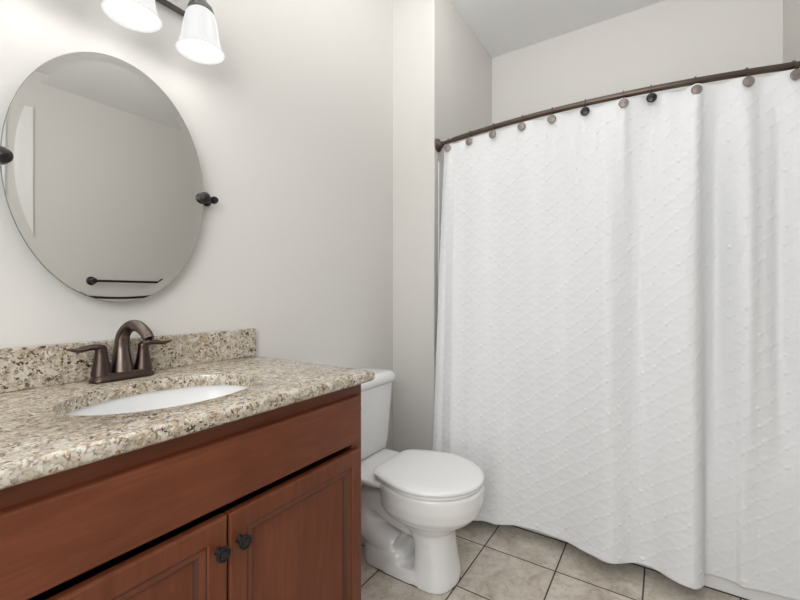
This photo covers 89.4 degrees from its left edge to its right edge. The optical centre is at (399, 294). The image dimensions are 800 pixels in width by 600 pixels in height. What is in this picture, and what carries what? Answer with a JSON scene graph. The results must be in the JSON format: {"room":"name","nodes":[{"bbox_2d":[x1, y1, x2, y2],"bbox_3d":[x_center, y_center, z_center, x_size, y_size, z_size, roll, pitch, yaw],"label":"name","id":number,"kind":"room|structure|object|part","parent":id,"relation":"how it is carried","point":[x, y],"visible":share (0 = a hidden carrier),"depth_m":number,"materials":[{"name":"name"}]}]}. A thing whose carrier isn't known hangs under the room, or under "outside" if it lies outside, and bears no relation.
{"room":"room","nodes":[
{"label":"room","id":0,"kind":"room"},
{"bbox_2d":[0,0,392,485],"bbox_3d":[-0.908,-0.290,1.082,0.100,2.820,3.019,0,0,33],"label":"wall","id":1,"kind":"structure","parent":0,"point":[291,133],"depth_m":1.58,"materials":[{"name":"white paint"}]},
{"bbox_2d":[0,52,218,301],"bbox_3d":[-0.781,-0.317,1.123,0.067,0.673,0.586,0,0,33],"label":"wall mirror","id":2,"kind":"object","parent":1,"relation":"attached to","point":[101,176],"visible":1,"depth_m":1.08,"materials":[{"name":"silver glass"}]},
{"bbox_3d":[-0.897,-0.317,0.912,0.032,0.037,0.037,0,0,33],"label":"pivot knob","id":3,"kind":"part","parent":2,"relation":"part of","materials":[{"name":"brown metal"}]},
{"bbox_3d":[-0.635,-0.317,1.314,0.032,0.037,0.037,0,0,33],"label":"pivot knob","id":4,"kind":"part","parent":2,"relation":"part of","materials":[{"name":"brown metal"}]},
{"bbox_2d":[0,328,255,392],"bbox_3d":[-0.806,0.176,1.126,0.020,0.101,0.947,0,0,33],"label":"backsplash","id":5,"kind":"structure","parent":1,"relation":"attached to","point":[29,367],"depth_m":1.08,"materials":[{"name":"stone"}]},
{"bbox_2d":[101,0,224,64],"bbox_3d":[-0.728,-0.864,1.075,0.208,0.278,0.502,0,0,33],"label":"vanity light","id":6,"kind":"object","parent":1,"relation":"attached to","point":[199,42],"visible":1,"depth_m":1.16,"materials":[{"name":"white glass"}]},
{"bbox_3d":[-0.697,-0.787,1.054,0.133,0.124,0.133,0,0,33],"label":"lamp shade","id":7,"kind":"part","parent":6,"relation":"part of","materials":[{"name":"white glass"}]},
{"bbox_3d":[-0.697,-0.802,1.054,0.050,0.089,0.050,0,0,33],"label":"bulb","id":8,"kind":"part","parent":6,"relation":"part of","materials":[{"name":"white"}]},
{"bbox_3d":[-0.805,-0.951,1.125,0.024,0.105,0.480,0,0,33],"label":"plate","id":9,"kind":"part","parent":6,"relation":"part of","materials":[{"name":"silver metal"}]},
{"bbox_3d":[-0.596,-0.787,1.208,0.133,0.124,0.133,0,0,33],"label":"lamp shade","id":10,"kind":"part","parent":6,"relation":"part of","materials":[{"name":"white glass"}]},
{"bbox_2d":[393,0,491,451],"bbox_3d":[0.296,-0.290,2.679,0.368,2.820,0.971,0,0,33],"label":"wall","id":11,"kind":"structure","parent":0,"point":[442,73],"depth_m":2.26,"materials":[{"name":"white paint"}]},
{"bbox_2d":[435,61,799,151],"bbox_3d":[0.839,-0.815,1.764,1.543,0.072,0.158,0,0,31],"label":"shower rod","id":12,"kind":"object","parent":11,"relation":"attached to","point":[439,145],"visible":0.98,"depth_m":1.62,"materials":[{"name":"brown metal"}]},
{"bbox_2d":[444,138,450,151],"bbox_3d":[0.256,-0.794,2.143,0.037,0.077,0.043,0,0,21],"label":"curtain ring","id":13,"kind":"object","parent":12,"relation":"hanging from","point":[447,147],"visible":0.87,"depth_m":2.12,"materials":[{"name":"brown metal"}]},
{"bbox_2d":[466,131,471,144],"bbox_3d":[0.356,-0.794,2.044,0.037,0.077,0.043,0,0,37],"label":"curtain ring","id":14,"kind":"object","parent":12,"relation":"hanging from","point":[468,140],"visible":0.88,"depth_m":2.03,"materials":[{"name":"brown metal"}]},
{"bbox_2d":[489,123,495,137],"bbox_3d":[0.454,-0.794,1.957,0.037,0.077,0.043,0,0,35],"label":"curtain ring","id":15,"kind":"object","parent":12,"relation":"hanging from","point":[492,133],"visible":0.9,"depth_m":1.94,"materials":[{"name":"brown metal"}]},
{"bbox_2d":[517,115,525,129],"bbox_3d":[0.566,-0.794,1.867,0.037,0.077,0.043,0,0,33],"label":"curtain ring","id":16,"kind":"object","parent":12,"relation":"hanging from","point":[521,126],"visible":0.9,"depth_m":1.85,"materials":[{"name":"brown metal"}]},
{"bbox_2d":[547,107,555,122],"bbox_3d":[0.674,-0.794,1.788,0.037,0.077,0.043,0,0,31],"label":"curtain ring","id":17,"kind":"object","parent":12,"relation":"hanging from","point":[551,118],"visible":0.91,"depth_m":1.77,"materials":[{"name":"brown metal"}]},
{"bbox_2d":[580,99,589,115],"bbox_3d":[0.787,-0.794,1.714,0.037,0.077,0.043,0,0,30],"label":"curtain ring","id":18,"kind":"object","parent":12,"relation":"hanging from","point":[585,110],"visible":0.98,"depth_m":1.70,"materials":[{"name":"brown metal"}]},
{"bbox_2d":[619,90,628,107],"bbox_3d":[0.909,-0.794,1.643,0.037,0.077,0.043,0,0,25],"label":"curtain ring","id":19,"kind":"object","parent":12,"relation":"hanging from","point":[624,102],"visible":0.94,"depth_m":1.63,"materials":[{"name":"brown metal"}]},
{"bbox_2d":[646,85,656,102],"bbox_3d":[0.994,-0.794,1.599,0.037,0.077,0.043,0,0,25],"label":"curtain ring","id":20,"kind":"object","parent":12,"relation":"hanging from","point":[651,97],"visible":0.91,"depth_m":1.58,"materials":[{"name":"brown metal"}]},
{"bbox_2d":[691,76,702,93],"bbox_3d":[1.123,-0.794,1.537,0.037,0.077,0.043,0,0,21],"label":"curtain ring","id":21,"kind":"object","parent":12,"relation":"hanging from","point":[696,89],"visible":0.86,"depth_m":1.52,"materials":[{"name":"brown metal"}]},
{"bbox_2d":[742,67,754,85],"bbox_3d":[1.268,-0.794,1.478,0.037,0.077,0.043,0,0,19],"label":"curtain ring","id":22,"kind":"object","parent":12,"relation":"hanging from","point":[749,80],"visible":0.98,"depth_m":1.46,"materials":[{"name":"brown metal"}]},
{"bbox_2d":[790,60,799,79],"bbox_3d":[1.395,-0.794,1.433,0.037,0.077,0.043,0,0,15],"label":"curtain ring","id":23,"kind":"object","parent":12,"relation":"hanging from","point":[795,74],"visible":0.95,"depth_m":1.42,"materials":[{"name":"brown metal"}]},
{"bbox_2d":[361,521,743,599],"bbox_3d":[0.640,1.160,0.651,3.164,0.080,3.990,0,0,33],"label":"floor","id":24,"kind":"structure","parent":0,"point":[498,562],"depth_m":1.60,"materials":[{"name":"tile"}]},
{"bbox_2d":[0,384,360,599],"bbox_3d":[-0.572,0.690,0.975,0.576,0.861,0.917,0,0,33],"label":"vanity cabinet","id":25,"kind":"object","parent":24,"relation":"on","point":[265,505],"visible":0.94,"depth_m":0.81,"materials":[{"name":"brown wood"}]},
{"bbox_3d":[-0.480,0.727,0.652,0.019,0.550,0.435,0,0,33],"label":"door","id":26,"kind":"part","parent":25,"relation":"part of","materials":[{"name":"brown wood"}]},
{"bbox_3d":[-0.376,0.639,0.847,0.018,0.761,0.917,0,0,33],"label":"frame","id":27,"kind":"part","parent":25,"relation":"part of","materials":[{"name":"brown wood"}]},
{"bbox_2d":[0,328,374,489],"bbox_3d":[-0.575,0.192,0.975,0.574,0.133,0.947,0,0,33],"label":"countertop","id":28,"kind":"structure","parent":25,"relation":"on","point":[40,385],"depth_m":0.95,"materials":[{"name":"stone"}]},
{"bbox_2d":[67,320,171,383],"bbox_3d":[-0.746,0.146,1.093,0.216,0.160,0.143,0,0,-25],"label":"faucet","id":29,"kind":"object","parent":28,"relation":"on","point":[122,368],"visible":1,"depth_m":1.08,"materials":[{"name":"brown metal"}]},
{"bbox_3d":[-0.795,0.136,1.024,0.032,0.019,0.080,0,0,33],"label":"lever","id":30,"kind":"part","parent":29,"relation":"part of","materials":[{"name":"brown metal"}]},
{"bbox_3d":[-0.780,0.170,1.055,0.047,0.078,0.047,0,0,33],"label":"handle post","id":31,"kind":"part","parent":29,"relation":"part of","materials":[{"name":"brown metal"}]},
{"bbox_3d":[-0.752,0.216,1.097,0.056,0.022,0.156,0,0,33],"label":"plate","id":32,"kind":"part","parent":29,"relation":"part of","materials":[{"name":"brown metal"}]},
{"bbox_3d":[-0.719,0.138,1.083,0.136,0.144,0.054,0,0,24],"label":"spout","id":33,"kind":"part","parent":29,"relation":"part of","materials":[{"name":"brown metal"}]},
{"bbox_3d":[-0.724,0.170,1.140,0.047,0.078,0.047,0,0,33],"label":"handle post","id":34,"kind":"part","parent":29,"relation":"part of","materials":[{"name":"brown metal"}]},
{"bbox_3d":[-0.703,0.136,1.166,0.032,0.019,0.080,0,0,33],"label":"lever","id":35,"kind":"part","parent":29,"relation":"part of","materials":[{"name":"brown metal"}]},
{"bbox_2d":[66,385,246,415],"bbox_3d":[-0.551,0.333,0.960,0.348,0.149,0.458,0,0,33],"label":"sink basin","id":36,"kind":"object","parent":28,"relation":"in","point":[188,395],"visible":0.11,"depth_m":1.09,"materials":[{"name":"white ceramic"}]},
{"bbox_3d":[-0.355,0.514,0.804,0.026,0.031,0.031,0,0,33],"label":"knob","id":37,"kind":"part","parent":25,"relation":"part of","materials":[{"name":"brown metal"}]},
{"bbox_3d":[-0.328,0.514,0.845,0.026,0.031,0.031,0,0,33],"label":"knob","id":38,"kind":"part","parent":25,"relation":"part of","materials":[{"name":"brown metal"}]},
{"bbox_3d":[-0.240,0.727,1.020,0.019,0.550,0.435,0,0,33],"label":"door","id":39,"kind":"part","parent":25,"relation":"part of","materials":[{"name":"brown wood"}]},
{"bbox_2d":[360,367,484,594],"bbox_3d":[0.002,0.743,1.707,0.721,0.753,0.454,0,0,33],"label":"toilet","id":40,"kind":"object","parent":24,"relation":"on","point":[414,502],"visible":0.84,"depth_m":1.58,"materials":[{"name":"white ceramic"}]},
{"bbox_3d":[-0.219,0.578,1.851,0.182,0.312,0.430,0,0,33],"label":"tank","id":41,"kind":"part","parent":40,"relation":"part of","materials":[{"name":"white ceramic"}]},
{"bbox_3d":[-0.217,0.394,1.850,0.199,0.054,0.454,0,0,33],"label":"tank lid","id":42,"kind":"part","parent":40,"relation":"part of","materials":[{"name":"white ceramic"}]},
{"bbox_3d":[0.012,0.927,1.700,0.694,0.386,0.372,0,0,33],"label":"bowl","id":43,"kind":"part","parent":40,"relation":"part of","materials":[{"name":"white ceramic"}]},
{"bbox_3d":[0.129,0.725,1.624,0.402,0.014,0.380,0,0,33],"label":"seat","id":44,"kind":"part","parent":40,"relation":"part of","materials":[{"name":"white plastic"}]},
{"bbox_3d":[0.129,0.705,1.624,0.418,0.022,0.396,0,0,33],"label":"lid","id":45,"kind":"part","parent":40,"relation":"part of","materials":[{"name":"white plastic"}]},
{"bbox_2d":[510,525,793,599],"bbox_3d":[1.071,0.927,2.121,1.533,0.385,0.853,0,0,33],"label":"bathtub","id":46,"kind":"object","parent":24,"relation":"on","point":[712,582],"visible":0.02,"depth_m":1.51,"materials":[{"name":"white ceramic"}]},
{"bbox_2d":[438,162,443,289],"bbox_3d":[1.078,0.004,2.131,1.539,1.457,0.829,0,0,33],"label":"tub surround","id":47,"kind":"object","parent":46,"relation":"on","point":[440,166],"visible":0.05,"depth_m":2.21,"materials":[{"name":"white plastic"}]},
{"bbox_2d":[450,0,664,57],"bbox_3d":[0.640,-1.740,0.651,3.164,0.080,3.990,0,0,33],"label":"ceiling","id":48,"kind":"structure","parent":0,"point":[502,27],"depth_m":2.47,"materials":[{"name":"white paint"}]},
{"bbox_2d":[432,69,799,599],"bbox_3d":[0.811,0.131,1.697,1.478,1.859,0.256,0,0,33],"label":"shower curtain","id":49,"kind":"object","parent":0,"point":[618,342],"visible":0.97,"depth_m":1.61,"materials":[{"name":"white fabric"}]},
{"bbox_2d":[492,0,782,130],"bbox_3d":[1.333,-0.290,2.522,1.641,2.820,0.100,0,0,33],"label":"wall","id":50,"kind":"structure","parent":0,"point":[666,41],"depth_m":2.40,"materials":[{"name":"white paint"}]},
{"bbox_2d":[783,0,799,70],"bbox_3d":[1.788,-0.290,1.704,0.115,2.820,0.971,0,0,33],"label":"wall","id":51,"kind":"structure","parent":0,"point":[791,8],"depth_m":1.92,"materials":[{"name":"white paint"}]}
]}

